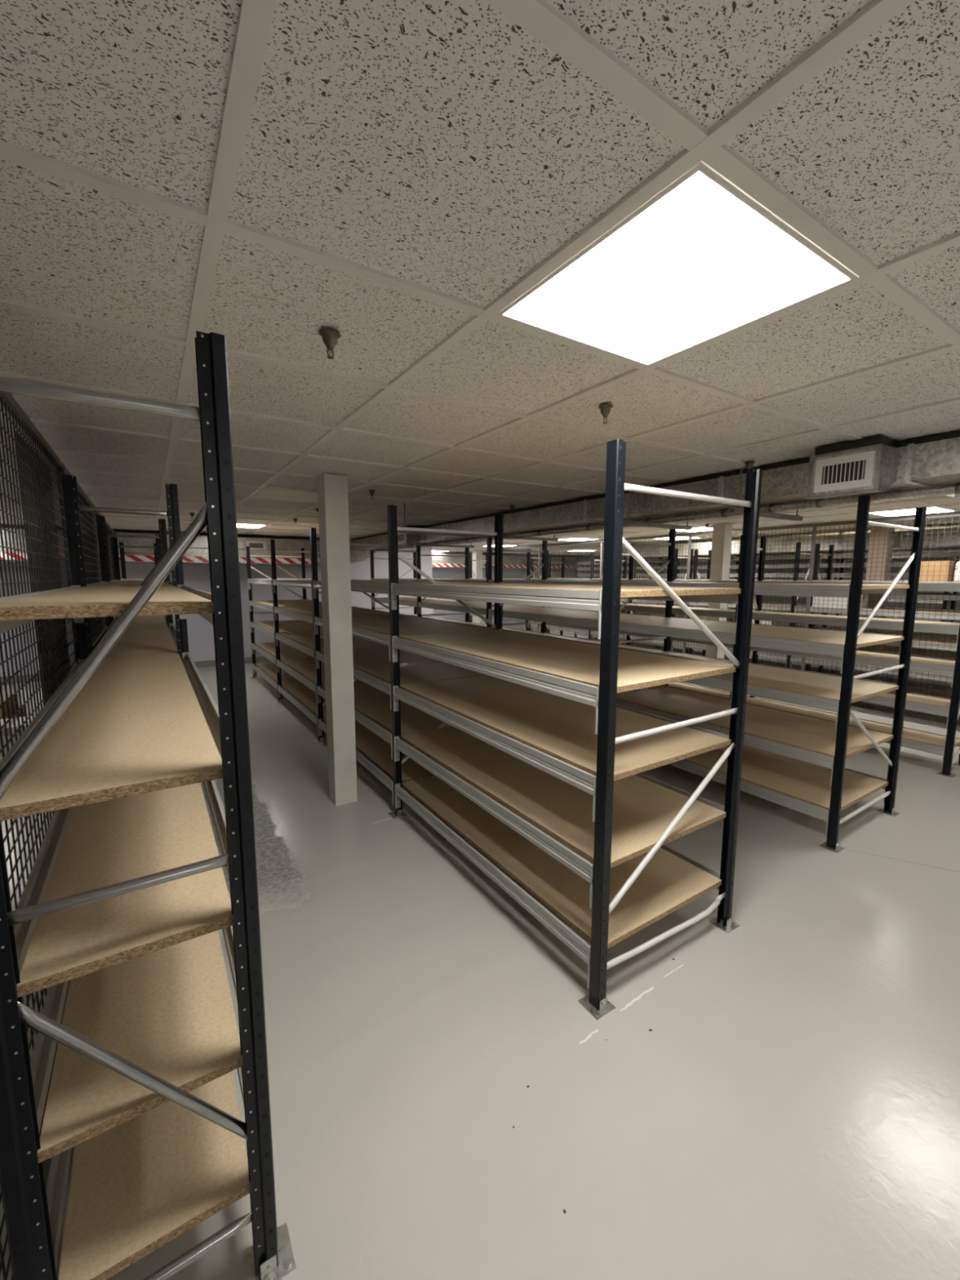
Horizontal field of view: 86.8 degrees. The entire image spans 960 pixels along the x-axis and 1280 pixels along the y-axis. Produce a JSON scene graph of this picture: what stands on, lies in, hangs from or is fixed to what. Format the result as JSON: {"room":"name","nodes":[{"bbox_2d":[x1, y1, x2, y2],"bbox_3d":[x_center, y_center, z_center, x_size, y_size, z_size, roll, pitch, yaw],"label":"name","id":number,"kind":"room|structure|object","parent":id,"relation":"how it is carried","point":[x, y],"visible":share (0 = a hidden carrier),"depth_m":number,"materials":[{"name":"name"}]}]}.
{"room":"storage room","nodes":[
{"label":"storage room","id":0,"kind":"room"},
{"bbox_2d":[0,546,432,676],"bbox_3d":[-5.809,-0.625,8.228,11.250,2.350,0.150,-5,9,-33],"label":"wall","id":1,"kind":"structure","parent":0,"point":[200,631],"depth_m":9.22,"materials":[{"name":"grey paint"}]},
{"bbox_2d":[0,656,275,684],"bbox_3d":[-5.766,0.495,8.300,11.250,0.110,0.014,-5,9,-33],"label":"baseboard","id":2,"kind":"structure","parent":1,"relation":"attached to","point":[258,659],"depth_m":8.90,"materials":[{"name":"grey paint"}]},
{"bbox_2d":[0,528,319,564],"bbox_3d":[-6.588,-1.282,6.885,8.534,0.410,1.034,-5,9,-33],"label":"duct","id":3,"kind":"object","parent":1,"relation":"attached to","point":[258,546],"visible":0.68,"depth_m":7.97,"materials":[{"name":"white metal"}]},
{"bbox_2d":[0,552,320,564],"bbox_3d":[-6.283,-1.078,6.504,8.450,0.089,0.002,-5,9,-33],"label":"tape","id":4,"kind":"object","parent":3,"relation":"attached to","point":[127,557],"visible":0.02,"depth_m":7.77,"materials":[{"name":"plastic"}]},
{"bbox_2d":[246,541,266,550],"bbox_3d":[-3.610,-1.524,8.194,0.290,0.140,0.006,-5,9,-33],"label":"vent grille","id":5,"kind":"object","parent":3,"relation":"attached to","point":[254,545],"depth_m":8.20,"materials":[{"name":"grey metal"}]},
{"bbox_2d":[0,0,959,557],"bbox_3d":[1.037,-1.424,5.609,20.000,0.120,19.500,-5,9,-33],"label":"ceiling","id":6,"kind":"structure","parent":0,"point":[388,176],"depth_m":0.96,"materials":[{"name":"tile"}]},
{"bbox_2d":[236,523,266,528],"bbox_3d":[-3.175,-1.510,6.700,0.575,0.004,0.568,-5,9,-33],"label":"recessed light","id":7,"kind":"object","parent":6,"relation":"in","point":[238,525],"visible":0.51,"depth_m":6.77,"materials":[{"name":"white plastic"}]},
{"bbox_2d":[250,488,318,502],"bbox_3d":[-1.534,-1.190,4.197,0.575,0.004,0.568,-5,9,-33],"label":"recessed light","id":8,"kind":"object","parent":6,"relation":"in","point":[264,493],"visible":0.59,"depth_m":4.15,"materials":[{"name":"white plastic"}]},
{"bbox_2d":[313,505,318,511],"bbox_3d":[-1.524,-1.245,4.831,0.110,0.050,0.110,-5,9,-33],"label":"smoke detector","id":9,"kind":"object","parent":6,"relation":"attached to","point":[316,507],"visible":0.37,"depth_m":4.80,"materials":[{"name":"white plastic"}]},
{"bbox_2d":[319,328,340,359],"bbox_3d":[-0.407,-0.799,1.380,0.056,0.062,0.056,-5,9,-33],"label":"sprinkler head","id":10,"kind":"object","parent":6,"relation":"attached to","point":[330,336],"visible":1,"depth_m":1.37},
{"bbox_2d":[368,489,375,498],"bbox_3d":[-0.831,-1.121,3.915,0.056,0.062,0.056,-5,9,-33],"label":"sprinkler head","id":11,"kind":"object","parent":6,"relation":"attached to","point":[371,491],"visible":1,"depth_m":3.90},
{"bbox_2d":[371,533,416,552],"bbox_3d":[-1.356,-1.556,8.172,0.820,0.271,0.040,-5,9,-33],"label":"hanger","id":12,"kind":"object","parent":6,"relation":"hanging from","point":[375,549],"visible":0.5,"depth_m":8.08,"materials":[{"name":"grey metal"}]},
{"bbox_2d":[419,524,474,547],"bbox_3d":[-0.429,-1.376,6.759,0.820,0.271,0.040,-5,9,-33],"label":"hanger","id":13,"kind":"object","parent":6,"relation":"hanging from","point":[424,544],"visible":0.84,"depth_m":6.73,"materials":[{"name":"grey metal"}]},
{"bbox_2d":[399,502,558,541],"bbox_3d":[0.063,-1.159,5.053,1.870,0.271,0.040,-5,9,-33],"label":"hanger","id":14,"kind":"object","parent":6,"relation":"hanging from","point":[553,539],"visible":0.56,"depth_m":4.99,"materials":[{"name":"grey metal"}]},
{"bbox_2d":[485,545,518,546],"bbox_3d":[0.435,-2.069,11.168,0.575,0.004,0.568,-5,9,-33],"label":"recessed light","id":15,"kind":"object","parent":6,"relation":"in","point":[486,545],"visible":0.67,"depth_m":11.08,"materials":[{"name":"white plastic"}]},
{"bbox_2d":[508,505,515,512],"bbox_3d":[0.299,-1.225,4.749,0.056,0.062,0.056,-5,9,-33],"label":"sprinkler head","id":16,"kind":"object","parent":6,"relation":"attached to","point":[512,507],"visible":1,"depth_m":4.73},
{"bbox_2d":[431,551,603,568],"bbox_3d":[1.041,-2.423,15.643,7.996,0.420,0.805,-5,9,-33],"label":"vent duct","id":17,"kind":"object","parent":6,"relation":"hanging from","point":[435,559],"visible":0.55,"depth_m":15.07,"materials":[{"name":"grey metal"}]},
{"bbox_2d":[431,563,603,568],"bbox_3d":[1.258,-2.222,15.331,7.800,0.100,0.002,-5,9,-33],"label":"tape","id":18,"kind":"object","parent":17,"relation":"attached to","point":[433,565],"visible":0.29,"depth_m":14.99,"materials":[{"name":"plastic"}]},
{"bbox_2d":[558,537,599,541],"bbox_3d":[1.748,-1.813,9.166,0.575,0.004,0.568,-5,9,-33],"label":"recessed light","id":19,"kind":"object","parent":6,"relation":"in","point":[571,539],"visible":0.83,"depth_m":9.07,"materials":[{"name":"white plastic"}]},
{"bbox_2d":[572,550,594,551],"bbox_3d":[2.659,-2.337,13.316,0.575,0.004,0.568,-5,9,-33],"label":"recessed light","id":20,"kind":"object","parent":6,"relation":"in","point":[572,550],"visible":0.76,"depth_m":13.17,"materials":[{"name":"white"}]},
{"bbox_2d":[598,404,613,423],"bbox_3d":[0.485,-0.872,1.968,0.056,0.062,0.056,-5,9,-33],"label":"sprinkler head","id":21,"kind":"object","parent":6,"relation":"attached to","point":[605,409],"visible":1,"depth_m":1.95},
{"bbox_2d":[316,431,959,563],"bbox_3d":[1.416,-0.964,4.290,1.537,0.460,13.777,-5,9,-35],"label":"air duct","id":22,"kind":"object","parent":6,"relation":"hanging from","point":[877,464],"visible":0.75,"depth_m":2.95,"materials":[{"name":"metal"}]},
{"bbox_2d":[397,532,405,544],"bbox_3d":[-1.057,-1.369,6.795,0.006,0.160,0.300,-5,9,-33],"label":"vent grille","id":23,"kind":"object","parent":22,"relation":"attached to","point":[401,536],"depth_m":6.78,"materials":[{"name":"grey metal"}]},
{"bbox_2d":[813,450,875,493],"bbox_3d":[1.773,-0.817,2.480,0.006,0.160,0.250,-5,9,-33],"label":"vent grille","id":24,"kind":"object","parent":22,"relation":"attached to","point":[850,471],"depth_m":2.47,"materials":[{"name":"grey metal"}]},
{"bbox_2d":[622,490,692,529],"bbox_3d":[1.389,-1.019,3.968,0.840,0.271,0.040,-5,9,-33],"label":"hanger","id":25,"kind":"object","parent":6,"relation":"hanging from","point":[628,522],"visible":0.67,"depth_m":3.92,"materials":[{"name":"grey metal"}]},
{"bbox_2d":[377,482,959,551],"bbox_3d":[1.492,-0.925,3.867,0.054,0.054,12.000,-5,9,-33],"label":"pipe","id":26,"kind":"object","parent":25,"relation":"on","point":[954,488],"visible":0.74,"depth_m":3.21,"materials":[{"name":"grey metal"}]},
{"bbox_2d":[495,160,859,366],"bbox_3d":[0.436,-0.806,1.194,0.575,0.004,0.568,-5,9,-33],"label":"recessed light","id":27,"kind":"object","parent":6,"relation":"in","point":[701,260],"visible":1,"depth_m":1.12,"materials":[{"name":"white plastic"}]},
{"bbox_2d":[656,536,698,539],"bbox_3d":[3.425,-1.767,8.824,0.575,0.004,0.568,-5,9,-33],"label":"recessed light","id":28,"kind":"object","parent":6,"relation":"in","point":[679,537],"visible":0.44,"depth_m":8.82,"materials":[{"name":"white plastic"}]},
{"bbox_2d":[658,537,696,539],"bbox_3d":[3.425,-1.768,8.823,0.551,0.003,0.544,-5,9,-33],"label":"diffuser","id":29,"kind":"object","parent":28,"relation":"attached to","point":[677,538],"depth_m":8.83,"materials":[{"name":"white plastic"}]},
{"bbox_2d":[666,526,712,532],"bbox_3d":[3.061,-1.557,7.163,0.575,0.004,0.568,-5,9,-33],"label":"recessed light","id":30,"kind":"object","parent":6,"relation":"in","point":[695,529],"visible":0.69,"depth_m":7.25,"materials":[{"name":"white plastic"}]},
{"bbox_2d":[675,527,712,532],"bbox_3d":[3.061,-1.558,7.163,0.551,0.003,0.544,-5,9,-33],"label":"diffuser","id":31,"kind":"object","parent":30,"relation":"attached to","point":[695,529],"depth_m":7.25,"materials":[{"name":"white plastic"}]},
{"bbox_2d":[744,461,755,470],"bbox_3d":[1.553,-0.992,2.929,0.056,0.062,0.056,-5,9,-33],"label":"sprinkler head","id":32,"kind":"object","parent":6,"relation":"attached to","point":[748,464],"visible":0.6,"depth_m":2.91},
{"bbox_2d":[728,467,802,520],"bbox_3d":[1.861,-0.929,3.267,0.820,0.271,0.040,-5,9,-33],"label":"hanger","id":33,"kind":"object","parent":6,"relation":"hanging from","point":[739,510],"visible":0.84,"depth_m":3.25,"materials":[{"name":"grey metal"}]},
{"bbox_2d":[624,527,959,557],"bbox_3d":[5.344,-1.455,7.467,0.464,0.270,7.896,-5,9,-33],"label":"wall","id":34,"kind":"structure","parent":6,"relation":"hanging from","point":[651,549],"depth_m":7.56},
{"bbox_2d":[869,506,955,516],"bbox_3d":[4.374,-1.301,5.161,0.575,0.004,0.568,-5,9,-33],"label":"recessed light","id":35,"kind":"object","parent":6,"relation":"in","point":[931,509],"visible":0.76,"depth_m":5.17,"materials":[{"name":"white plastic"}]},
{"bbox_2d":[0,624,959,1279],"bbox_3d":[1.033,0.916,5.906,20.000,0.101,19.500,-5,9,-33],"label":"floor","id":36,"kind":"structure","parent":0,"point":[775,1096],"depth_m":1.71,"materials":[{"name":"white concrete"}]},
{"bbox_2d":[2,705,25,719],"bbox_3d":[-5.341,0.879,5.149,1.000,0.142,0.800,-5,9,-33],"label":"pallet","id":37,"kind":"object","parent":36,"relation":"on","point":[23,708],"visible":0.17,"depth_m":5.50,"materials":[{"name":"brown wood"}]},
{"bbox_2d":[0,693,18,719],"bbox_3d":[-5.142,0.706,5.317,0.340,0.161,0.502,-4,8,-27],"label":"box","id":38,"kind":"object","parent":37,"relation":"on","point":[8,695],"visible":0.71,"depth_m":5.38,"materials":[{"name":"brown cardboard"}]},
{"bbox_2d":[0,715,35,755],"bbox_3d":[-4.347,0.886,4.719,0.500,0.241,0.402,-5,9,-33],"label":"box","id":39,"kind":"object","parent":36,"relation":"on","point":[6,719],"visible":0.22,"depth_m":4.58,"materials":[{"name":"beige cardboard"}]},
{"bbox_2d":[0,391,115,1279],"bbox_3d":[-2.399,0.128,3.074,0.074,2.165,10.068,-5,9,-33],"label":"wall","id":40,"kind":"structure","parent":36,"relation":"on","point":[35,476],"depth_m":1.85,"materials":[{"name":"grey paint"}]},
{"bbox_2d":[0,330,296,1279],"bbox_3d":[-2.655,0.075,4.000,0.499,2.035,7.412,-5,9,-33],"label":"shelving rack","id":41,"kind":"object","parent":36,"relation":"on","point":[125,899],"visible":1,"depth_m":1.11,"materials":[{"name":"black paint"}]},
{"bbox_2d":[317,473,357,806],"bbox_3d":[-0.982,0.032,3.512,0.154,2.250,0.155,-5,9,-33],"label":"column","id":42,"kind":"structure","parent":36,"relation":"on","point":[332,489],"depth_m":3.44,"materials":[{"name":"beige paint"}]},
{"bbox_2d":[472,551,482,623],"bbox_3d":[-0.068,-1.248,13.626,0.200,2.250,0.200,-5,9,-33],"label":"column","id":43,"kind":"structure","parent":36,"relation":"on","point":[477,555],"depth_m":13.46,"materials":[{"name":"beige paint"}]},
{"bbox_2d":[245,439,762,1020],"bbox_3d":[-1.206,-0.054,5.046,0.926,2.035,7.412,-5,9,-33],"label":"shelving rack","id":44,"kind":"object","parent":36,"relation":"on","point":[521,743],"visible":0.91,"depth_m":2.37,"materials":[{"name":"black paint"}]},
{"bbox_2d":[369,494,927,853],"bbox_3d":[0.451,-0.192,6.159,0.932,2.035,7.412,-5,9,-33],"label":"shelving rack","id":45,"kind":"object","parent":36,"relation":"on","point":[792,760],"visible":0.52,"depth_m":3.44,"materials":[{"name":"black paint"}]},
{"bbox_2d":[469,534,959,777],"bbox_3d":[1.970,-0.315,7.152,0.499,2.035,7.412,-5,9,-33],"label":"shelving rack","id":46,"kind":"object","parent":36,"relation":"on","point":[944,745],"visible":0.26,"depth_m":4.65,"materials":[{"name":"grey metal"}]},
{"bbox_2d":[704,522,732,690],"bbox_3d":[3.035,-0.338,6.493,0.160,2.250,0.160,-5,9,-33],"label":"column","id":47,"kind":"structure","parent":36,"relation":"on","point":[722,532],"depth_m":6.36,"materials":[{"name":"beige paint"}]},
{"bbox_2d":[502,511,959,729],"bbox_3d":[3.277,-0.503,7.797,0.040,2.250,10.300,-5,9,-33],"label":"wire mesh fence","id":48,"kind":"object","parent":36,"relation":"on","point":[814,526],"depth_m":6.40,"materials":[{"name":"black metal"}]},
{"bbox_2d":[529,542,959,715],"bbox_3d":[3.294,-0.462,8.326,0.499,2.035,7.412,-5,9,-33],"label":"shelving rack","id":49,"kind":"object","parent":36,"relation":"on","point":[951,615],"visible":0.12,"depth_m":6.57,"materials":[{"name":"grey metal"}]},
{"bbox_2d":[696,615,733,622],"bbox_3d":[3.610,-0.369,7.852,0.300,0.201,0.452,-5,9,-33],"label":"box","id":50,"kind":"object","parent":49,"relation":"on","point":[698,616],"visible":0.02,"depth_m":7.79,"materials":[{"name":"brown cardboard"}]},
{"bbox_2d":[751,608,782,626],"bbox_3d":[3.992,-0.314,7.268,0.300,0.241,0.502,-5,9,-33],"label":"box","id":51,"kind":"object","parent":49,"relation":"on","point":[771,623],"visible":0.19,"depth_m":7.07,"materials":[{"name":"beige cardboard"}]},
{"bbox_2d":[812,594,869,608],"bbox_3d":[4.538,-0.496,6.400,0.300,0.171,0.502,-5,9,-33],"label":"box","id":52,"kind":"object","parent":49,"relation":"on","point":[864,598],"visible":0.52,"depth_m":6.32,"materials":[{"name":"beige"}]},
{"bbox_2d":[919,560,957,581],"bbox_3d":[5.034,-0.759,5.598,0.260,0.221,0.262,-5,9,-33],"label":"box","id":53,"kind":"object","parent":49,"relation":"on","point":[925,563],"visible":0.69,"depth_m":5.51,"materials":[{"name":"brown cardboard"}]},
{"bbox_2d":[953,560,959,580],"bbox_3d":[5.146,-0.754,5.425,0.110,0.255,0.110,-5,9,-33],"label":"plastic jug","id":54,"kind":"object","parent":49,"relation":"on","point":[957,568],"visible":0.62,"depth_m":5.42,"materials":[{"name":"white plastic"}]},
{"bbox_2d":[546,543,959,698],"bbox_3d":[3.730,-0.496,8.607,0.499,2.035,7.412,-5,9,-33],"label":"shelving rack","id":55,"kind":"object","parent":36,"relation":"on","point":[935,692],"visible":0.08,"depth_m":7.04,"materials":[{"name":"grey metal"}]},
{"bbox_2d":[574,549,959,685],"bbox_3d":[4.767,-0.666,9.963,0.929,2.035,7.412,-5,9,-33],"label":"shelving rack","id":56,"kind":"object","parent":36,"relation":"on","point":[939,553],"visible":0.25,"depth_m":8.16,"materials":[{"name":"black metal"}]},
{"bbox_2d":[620,556,959,651],"bbox_3d":[5.995,-0.884,11.703,0.499,2.035,7.412,-5,9,-33],"label":"shelving rack","id":57,"kind":"object","parent":36,"relation":"on","point":[944,602],"visible":0.06,"depth_m":9.12,"materials":[{"name":"grey metal"}]},
{"bbox_2d":[856,526,894,680],"bbox_3d":[5.293,-0.375,6.815,0.200,2.250,0.200,-5,9,-33],"label":"column","id":58,"kind":"structure","parent":36,"relation":"on","point":[882,536],"depth_m":6.68,"materials":[{"name":"paint"}]},
{"bbox_2d":[431,552,603,624],"bbox_3d":[0.829,-1.635,16.300,8.750,2.350,0.150,-5,9,-33],"label":"wall","id":59,"kind":"structure","parent":0,"point":[437,572],"depth_m":15.67,"materials":[{"name":"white paint"}]},
{"bbox_2d":[621,546,959,652],"bbox_3d":[9.480,-0.973,11.204,0.150,2.350,19.500,-5,9,-33],"label":"wall","id":60,"kind":"structure","parent":0,"point":[768,562],"depth_m":12.49,"materials":[{"name":"grey paint"}]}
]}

